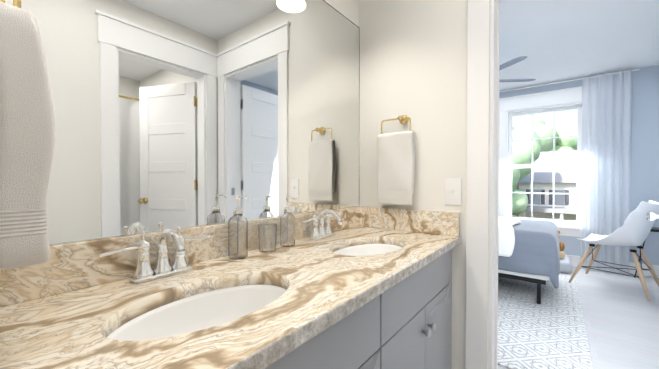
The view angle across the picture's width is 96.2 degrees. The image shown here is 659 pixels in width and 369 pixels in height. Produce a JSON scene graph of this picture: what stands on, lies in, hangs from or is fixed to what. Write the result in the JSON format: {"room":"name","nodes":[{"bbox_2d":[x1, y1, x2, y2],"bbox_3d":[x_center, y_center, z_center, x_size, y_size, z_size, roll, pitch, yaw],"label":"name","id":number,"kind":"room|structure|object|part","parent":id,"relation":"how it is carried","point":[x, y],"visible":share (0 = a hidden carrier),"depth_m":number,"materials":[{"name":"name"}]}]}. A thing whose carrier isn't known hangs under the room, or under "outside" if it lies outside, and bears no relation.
{"room":"bathroom","nodes":[
{"label":"bathroom","id":0,"kind":"room"},
{"bbox_2d":[5,0,358,244],"bbox_3d":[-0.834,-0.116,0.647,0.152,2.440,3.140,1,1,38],"label":"mirror glass","id":1,"kind":"object","parent":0,"point":[171,114],"depth_m":1.01,"materials":[{"name":"white"}]},
{"bbox_2d":[323,0,358,27],"bbox_3d":[-0.292,-0.963,1.218,0.007,0.004,1.552,1,1,38],"label":"top mirror edge","id":2,"kind":"object","parent":1,"relation":"attached to","point":[340,13],"visible":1,"depth_m":1.67,"materials":[{"name":"grey metal"}]},
{"bbox_2d":[359,28,359,107],"bbox_3d":[0.183,-0.419,1.839,0.007,1.106,0.003,1,1,38],"label":"side mirror edge","id":3,"kind":"object","parent":1,"relation":"attached to","point":[359,67],"visible":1,"depth_m":1.83,"materials":[{"name":"grey metal"}]},
{"bbox_2d":[359,0,489,368],"bbox_3d":[-0.295,-0.135,2.306,2.775,2.440,0.145,1,1,38],"label":"wall","id":4,"kind":"structure","parent":0,"point":[413,60],"depth_m":1.59,"materials":[{"name":"white paint"}]},
{"bbox_2d":[0,206,359,305],"bbox_3d":[-0.285,0.202,1.225,0.021,0.119,1.554,1,1,38],"label":"backsplash","id":5,"kind":"structure","parent":4,"relation":"attached to","point":[73,265],"depth_m":0.77,"materials":[{"name":"beige stone"}]},
{"bbox_2d":[377,115,414,205],"bbox_3d":[0.374,-0.139,1.651,0.208,0.502,0.072,1,1,38],"label":"towel ring","id":6,"kind":"object","parent":4,"relation":"attached to","point":[396,164],"visible":0.98,"depth_m":1.62,"materials":[{"name":"white fabric"}]},
{"bbox_3d":[0.401,-0.362,1.635,0.054,0.054,0.060,1,1,38],"label":"plate","id":7,"kind":"part","parent":6,"relation":"part of","materials":[{"name":"gold metal"}]},
{"bbox_2d":[360,206,459,237],"bbox_3d":[0.420,0.198,1.648,0.576,0.119,0.021,1,1,38],"label":"backsplash","id":8,"kind":"structure","parent":4,"relation":"attached to","point":[422,221],"depth_m":1.61,"materials":[{"name":"beige stone"}]},
{"bbox_2d":[445,179,461,204],"bbox_3d":[0.624,0.037,1.496,0.081,0.135,0.015,1,1,38],"label":"light switch","id":9,"kind":"object","parent":4,"relation":"attached to","point":[452,191],"visible":1,"depth_m":1.50,"materials":[{"name":"white plastic"}]},
{"bbox_2d":[466,0,496,368],"bbox_3d":[0.767,0.053,1.480,0.112,2.084,0.168,1,1,38],"label":"door frame","id":10,"kind":"structure","parent":4,"relation":"attached to","point":[478,114],"depth_m":1.41,"materials":[{"name":"white wood"}]},
{"bbox_2d":[495,0,499,368],"bbox_3d":[0.831,0.062,1.463,0.010,2.065,0.015,1,1,38],"label":"door frame","id":11,"kind":"object","parent":4,"relation":"attached to","point":[497,189],"visible":1,"depth_m":1.46,"materials":[{"name":"white wood"}]},
{"bbox_2d":[498,266,658,368],"bbox_3d":[0.927,1.123,1.600,5.900,0.060,7.100,1,1,38],"label":"floor","id":12,"kind":"structure","parent":0,"point":[621,315],"depth_m":2.37,"materials":[{"name":"white wood"}]},
{"bbox_2d":[256,242,460,368],"bbox_3d":[-0.056,0.701,1.054,0.598,0.798,1.552,1,1,38],"label":"bathroom vanity","id":13,"kind":"object","parent":12,"relation":"on","point":[407,325],"depth_m":0.96,"materials":[{"name":"gray painted wood"},{"name":"brown marble"},{"name":"brushed nickel"}]},
{"bbox_2d":[0,226,459,368],"bbox_3d":[-0.056,0.283,1.048,0.602,0.036,1.554,1,1,38],"label":"countertop","id":14,"kind":"structure","parent":13,"relation":"on","point":[57,331],"depth_m":0.65,"materials":[{"name":"beige stone"}]},
{"bbox_2d":[96,226,215,285],"bbox_3d":[-0.451,0.196,0.835,0.151,0.142,0.304,1,1,38],"label":"faucet","id":15,"kind":"object","parent":14,"relation":"on","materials":[{"name":"silver metal"}]},
{"bbox_2d":[96,274,299,357],"bbox_3d":[-0.278,0.381,0.703,0.314,0.176,0.482,1,1,38],"label":"sink","id":16,"kind":"object","parent":14,"relation":"in","point":[138,331],"depth_m":0.78,"materials":[{"name":"white ceramic"}]},
{"bbox_2d":[228,196,248,259],"bbox_3d":[-0.325,0.152,1.068,0.068,0.223,0.081,1,1,38],"label":"soap dispenser","id":17,"kind":"object","parent":14,"relation":"on","point":[237,235],"visible":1,"depth_m":1.04,"materials":[{"name":"clear glass"}]},
{"bbox_2d":[258,223,276,252],"bbox_3d":[-0.245,0.209,1.169,0.074,0.105,0.074,1,1,38],"label":"glass tumbler","id":18,"kind":"object","parent":14,"relation":"on","point":[267,235],"visible":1,"depth_m":1.14,"materials":[{"name":"clear"}]},
{"bbox_2d":[280,197,295,246],"bbox_3d":[-0.174,0.157,1.268,0.064,0.208,0.079,1,1,38],"label":"soap dispenser","id":19,"kind":"object","parent":14,"relation":"on","point":[287,228],"visible":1,"depth_m":1.24,"materials":[{"name":"clear glass"}]},
{"bbox_2d":[300,208,343,241],"bbox_3d":[-0.001,0.189,1.416,0.151,0.142,0.304,1,1,38],"label":"faucet","id":20,"kind":"object","parent":14,"relation":"on","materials":[{"name":"silver metal"}]},
{"bbox_2d":[332,238,407,257],"bbox_3d":[0.172,0.374,1.285,0.314,0.176,0.482,1,1,38],"label":"sink","id":21,"kind":"object","parent":14,"relation":"in","point":[367,247],"depth_m":1.45,"materials":[{"name":"white ceramic"}]},
{"bbox_3d":[0.029,0.743,0.744,0.020,0.491,0.380,1,1,38],"label":"door","id":22,"kind":"part","parent":13,"relation":"part of","materials":[{"name":"grey wood"}]},
{"bbox_3d":[0.262,0.739,1.046,0.020,0.491,0.368,1,1,38],"label":"door","id":23,"kind":"part","parent":13,"relation":"part of","materials":[{"name":"grey wood"}]},
{"bbox_3d":[0.378,0.577,1.151,0.032,0.032,0.032,1,1,38],"label":"knob","id":24,"kind":"part","parent":13,"relation":"part of","materials":[{"name":"silver metal"}]},
{"bbox_3d":[0.416,0.577,1.200,0.032,0.032,0.032,1,1,38],"label":"knob","id":25,"kind":"part","parent":13,"relation":"part of","materials":[{"name":"silver metal"}]},
{"bbox_3d":[0.490,0.736,1.341,0.020,0.491,0.368,1,1,38],"label":"door","id":26,"kind":"part","parent":13,"relation":"part of","materials":[{"name":"grey wood"}]},
{"bbox_2d":[498,275,592,368],"bbox_3d":[1.219,1.069,3.113,2.210,0.012,2.350,1,1,38],"label":"rug","id":27,"kind":"object","parent":12,"relation":"on","point":[549,332],"visible":0.33,"depth_m":2.22,"materials":[{"name":"fabric"}]},
{"bbox_2d":[498,217,559,303],"bbox_3d":[1.425,0.664,3.524,2.088,0.786,1.154,1,1,38],"label":"bed","id":28,"kind":"object","parent":27,"relation":"on","point":[528,250],"visible":0.4,"depth_m":2.64,"materials":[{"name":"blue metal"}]},
{"bbox_2d":[498,217,520,256],"bbox_3d":[1.639,0.502,3.185,0.703,0.296,0.883,1,1,38],"label":"throw","id":29,"kind":"object","parent":28,"relation":"on","point":[509,228],"depth_m":2.69,"materials":[{"name":"white fabric"}]},
{"bbox_3d":[1.403,0.850,3.562,1.970,0.040,0.930,1,1,38],"label":"frame","id":30,"kind":"part","parent":28,"relation":"part of","materials":[{"name":"black metal"}]},
{"bbox_3d":[1.877,0.974,2.647,0.028,0.186,0.028,1,1,38],"label":"leg","id":31,"kind":"part","parent":28,"relation":"part of","materials":[{"name":"black metal"}]},
{"bbox_2d":[560,256,570,272],"bbox_3d":[2.828,0.992,3.795,0.420,0.149,0.420,1,1,38],"label":"floor cushion","id":32,"kind":"object","parent":12,"relation":"on","point":[565,264],"visible":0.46,"depth_m":3.55,"materials":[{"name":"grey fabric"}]},
{"bbox_2d":[558,230,565,257],"bbox_3d":[2.834,0.748,3.744,0.245,0.328,0.279,0,1,28],"label":"teddy bear","id":33,"kind":"object","parent":32,"relation":"on","point":[562,248],"visible":0.1,"depth_m":3.69},
{"bbox_2d":[568,200,658,300],"bbox_3d":[2.994,0.611,3.089,0.571,0.910,0.638,0,1,-34],"label":"chair","id":34,"kind":"object","parent":12,"relation":"on","point":[634,229],"visible":0.94,"depth_m":2.88,"materials":[{"name":"white plastic"}]},
{"bbox_3d":[2.692,0.855,3.165,0.154,0.420,0.176,0,1,-34],"label":"leg","id":35,"kind":"part","parent":34,"relation":"part of","materials":[{"name":"beige wood"}]},
{"bbox_3d":[3.036,0.852,3.400,0.154,0.420,0.176,0,1,-34],"label":"leg","id":36,"kind":"part","parent":34,"relation":"part of","materials":[{"name":"beige wood"}]},
{"bbox_3d":[2.945,0.859,2.793,0.154,0.420,0.154,0,1,-34],"label":"leg","id":37,"kind":"part","parent":34,"relation":"part of","materials":[{"name":"beige wood"}]},
{"bbox_3d":[3.290,0.856,3.028,0.154,0.420,0.154,0,1,-34],"label":"leg","id":38,"kind":"part","parent":34,"relation":"part of","materials":[{"name":"beige wood"}]},
{"bbox_2d":[634,227,658,277],"bbox_3d":[3.557,0.778,3.176,0.389,0.591,0.404,1,1,38],"label":"side table","id":39,"kind":"object","parent":12,"relation":"on","point":[654,229],"visible":0.4,"depth_m":3.24,"materials":[{"name":"black metal"}]},
{"bbox_2d":[499,0,658,90],"bbox_3d":[0.927,-1.387,1.571,5.900,0.080,7.100,1,1,38],"label":"ceiling","id":40,"kind":"structure","parent":0,"point":[556,40],"depth_m":2.75,"materials":[{"name":"white paint"}]},
{"bbox_2d":[499,56,535,81],"bbox_3d":[1.513,-1.222,3.277,1.241,0.290,1.286,1,1,38],"label":"ceiling fan","id":41,"kind":"object","parent":40,"relation":"hanging from","point":[511,62],"visible":0.04,"depth_m":2.81,"materials":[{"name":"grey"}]},
{"bbox_3d":[1.643,-1.127,2.870,0.130,0.010,0.570,-8,3,-14],"label":"blade","id":42,"kind":"part","parent":41,"relation":"part of","materials":[{"name":"grey wood"}]},
{"bbox_3d":[1.932,-1.131,3.218,0.570,0.010,0.130,0,9,4],"label":"blade","id":43,"kind":"part","parent":41,"relation":"part of","materials":[{"name":"grey wood"}]},
{"bbox_2d":[499,65,658,265],"bbox_3d":[2.476,-0.160,4.487,4.200,2.440,0.145,1,1,38],"label":"wall","id":44,"kind":"structure","parent":0,"point":[644,182],"depth_m":3.46,"materials":[{"name":"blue paint"}]},
{"bbox_2d":[499,86,581,236],"bbox_3d":[2.956,-0.292,4.093,1.130,1.932,0.179,1,1,38],"label":"window","id":45,"kind":"structure","parent":44,"relation":"in","point":[533,111],"depth_m":4.13,"materials":[{"name":"white wood"}]},
{"bbox_2d":[556,225,580,229],"bbox_3d":[2.913,0.560,4.047,1.140,0.030,0.090,1,1,38],"label":"window sill","id":46,"kind":"structure","parent":44,"relation":"attached to","point":[569,227],"depth_m":3.85,"materials":[{"name":"white wood"}]},
{"bbox_2d":[499,69,638,274],"bbox_3d":[2.932,-0.144,3.917,1.620,2.400,0.081,1,1,38],"label":"sheer curtain","id":47,"kind":"object","parent":44,"relation":"hanging from","point":[606,153],"visible":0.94,"depth_m":3.59,"materials":[{"name":"white fabric"}]},
{"bbox_3d":[2.932,-1.334,3.903,1.620,0.015,0.016,1,1,38],"label":"rod","id":48,"kind":"part","parent":47,"relation":"part of","materials":[{"name":"white metal"}]},
{"bbox_2d":[566,255,658,277],"bbox_3d":[2.426,0.990,4.437,4.200,0.140,0.016,1,1,38],"label":"baseboard","id":49,"kind":"structure","parent":44,"relation":"attached to","point":[575,260],"depth_m":3.51,"materials":[{"name":"white"}]},
{"bbox_3d":[1.756,-0.118,0.815,0.845,2.440,0.004,1,1,38],"label":"liner","id":50,"kind":"object","parent":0,"visible":0},
{"bbox_3d":[1.642,0.073,1.367,0.035,2.030,0.687,1,1,40],"label":"door leaf","id":51,"kind":"structure","parent":50,"relation":"attached to","visible":0},
{"bbox_2d":[646,211,658,220],"bbox_3d":[1.816,0.175,1.579,0.171,0.062,0.062,1,1,40],"label":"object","id":52,"kind":"structure","parent":51,"relation":"attached to","point":[651,216],"depth_m":1.61,"materials":[{"name":"silver metal"}]},
{"label":"outside","id":53,"kind":"structure","parent":0,"visible":0},
{"bbox_3d":[25.965,5.500,31.175,85.000,0.300,69.000,1,1,38],"label":"ground","id":54,"kind":"structure","parent":53,"visible":0},
{"bbox_2d":[512,115,576,216],"bbox_3d":[17.441,-1.259,27.427,17.535,13.303,26.723,1,1,38],"label":"trees","id":55,"kind":"object","parent":54,"relation":"on","point":[519,158],"depth_m":19.95,"materials":[{"name":"green plant"}]},
{"bbox_2d":[519,183,576,220],"bbox_3d":[21.024,2.645,22.953,10.000,5.600,8.000,1,1,38],"label":"house","id":56,"kind":"structure","parent":54,"relation":"on","point":[523,187],"depth_m":21.60,"materials":[{"name":"white"}]},
{"bbox_2d":[526,189,529,203],"bbox_3d":[15.076,0.921,22.450,0.240,1.100,0.039,1,1,38],"label":"shutter","id":57,"kind":"object","parent":56,"relation":"attached to","point":[528,190],"depth_m":22.41,"materials":[{"name":"grey"}]},
{"bbox_2d":[530,189,540,203],"bbox_3d":[15.443,0.924,22.172,0.640,1.100,0.029,1,1,38],"label":"house window","id":58,"kind":"structure","parent":56,"relation":"attached to","point":[536,198],"depth_m":22.12,"materials":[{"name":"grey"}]},
{"bbox_2d":[541,190,544,204],"bbox_3d":[15.804,0.927,21.887,0.240,1.100,0.039,1,1,38],"label":"shutter","id":59,"kind":"object","parent":56,"relation":"attached to","point":[542,198],"depth_m":21.85,"materials":[{"name":"grey"}]},
{"bbox_2d":[518,150,576,182],"bbox_3d":[21.024,-1.455,22.905,10.800,2.600,8.800,1,1,38],"label":"roof","id":60,"kind":"structure","parent":56,"relation":"on","point":[560,158],"depth_m":22.56,"materials":[{"name":"grey"}]},
{"bbox_2d":[525,206,576,213],"bbox_3d":[17.996,1.791,19.026,9.400,0.300,1.899,1,1,38],"label":"porch roof","id":61,"kind":"structure","parent":56,"relation":"attached to","point":[565,210],"depth_m":20.21,"materials":[{"name":"grey"}]},
{"bbox_2d":[549,190,552,204],"bbox_3d":[16.184,0.931,21.593,0.240,1.100,0.039,1,1,38],"label":"shutter","id":62,"kind":"object","parent":56,"relation":"attached to","point":[550,199],"depth_m":21.59,"materials":[{"name":"grey"}]},
{"bbox_2d":[554,190,564,204],"bbox_3d":[16.551,0.934,21.316,0.640,1.100,0.029,1,1,38],"label":"house window","id":63,"kind":"structure","parent":56,"relation":"attached to","point":[557,199],"depth_m":21.28,"materials":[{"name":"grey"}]},
{"bbox_2d":[565,190,568,204],"bbox_3d":[16.912,0.937,21.031,0.240,1.100,0.039,1,1,38],"label":"shutter","id":64,"kind":"object","parent":56,"relation":"attached to","point":[566,198],"depth_m":21.03,"materials":[{"name":"grey"}]},
{"bbox_3d":[-0.555,-0.112,0.356,0.660,2.440,0.140,1,1,38],"label":"wall","id":65,"kind":"structure","parent":0,"visible":0},
{"bbox_2d":[0,0,54,268],"bbox_3d":[-0.561,-0.135,0.509,0.283,0.523,0.093,1,1,38],"label":"towel","id":66,"kind":"object","parent":65,"relation":"attached to","point":[27,130],"visible":1,"depth_m":0.43,"materials":[{"name":"white fabric"}]}
]}

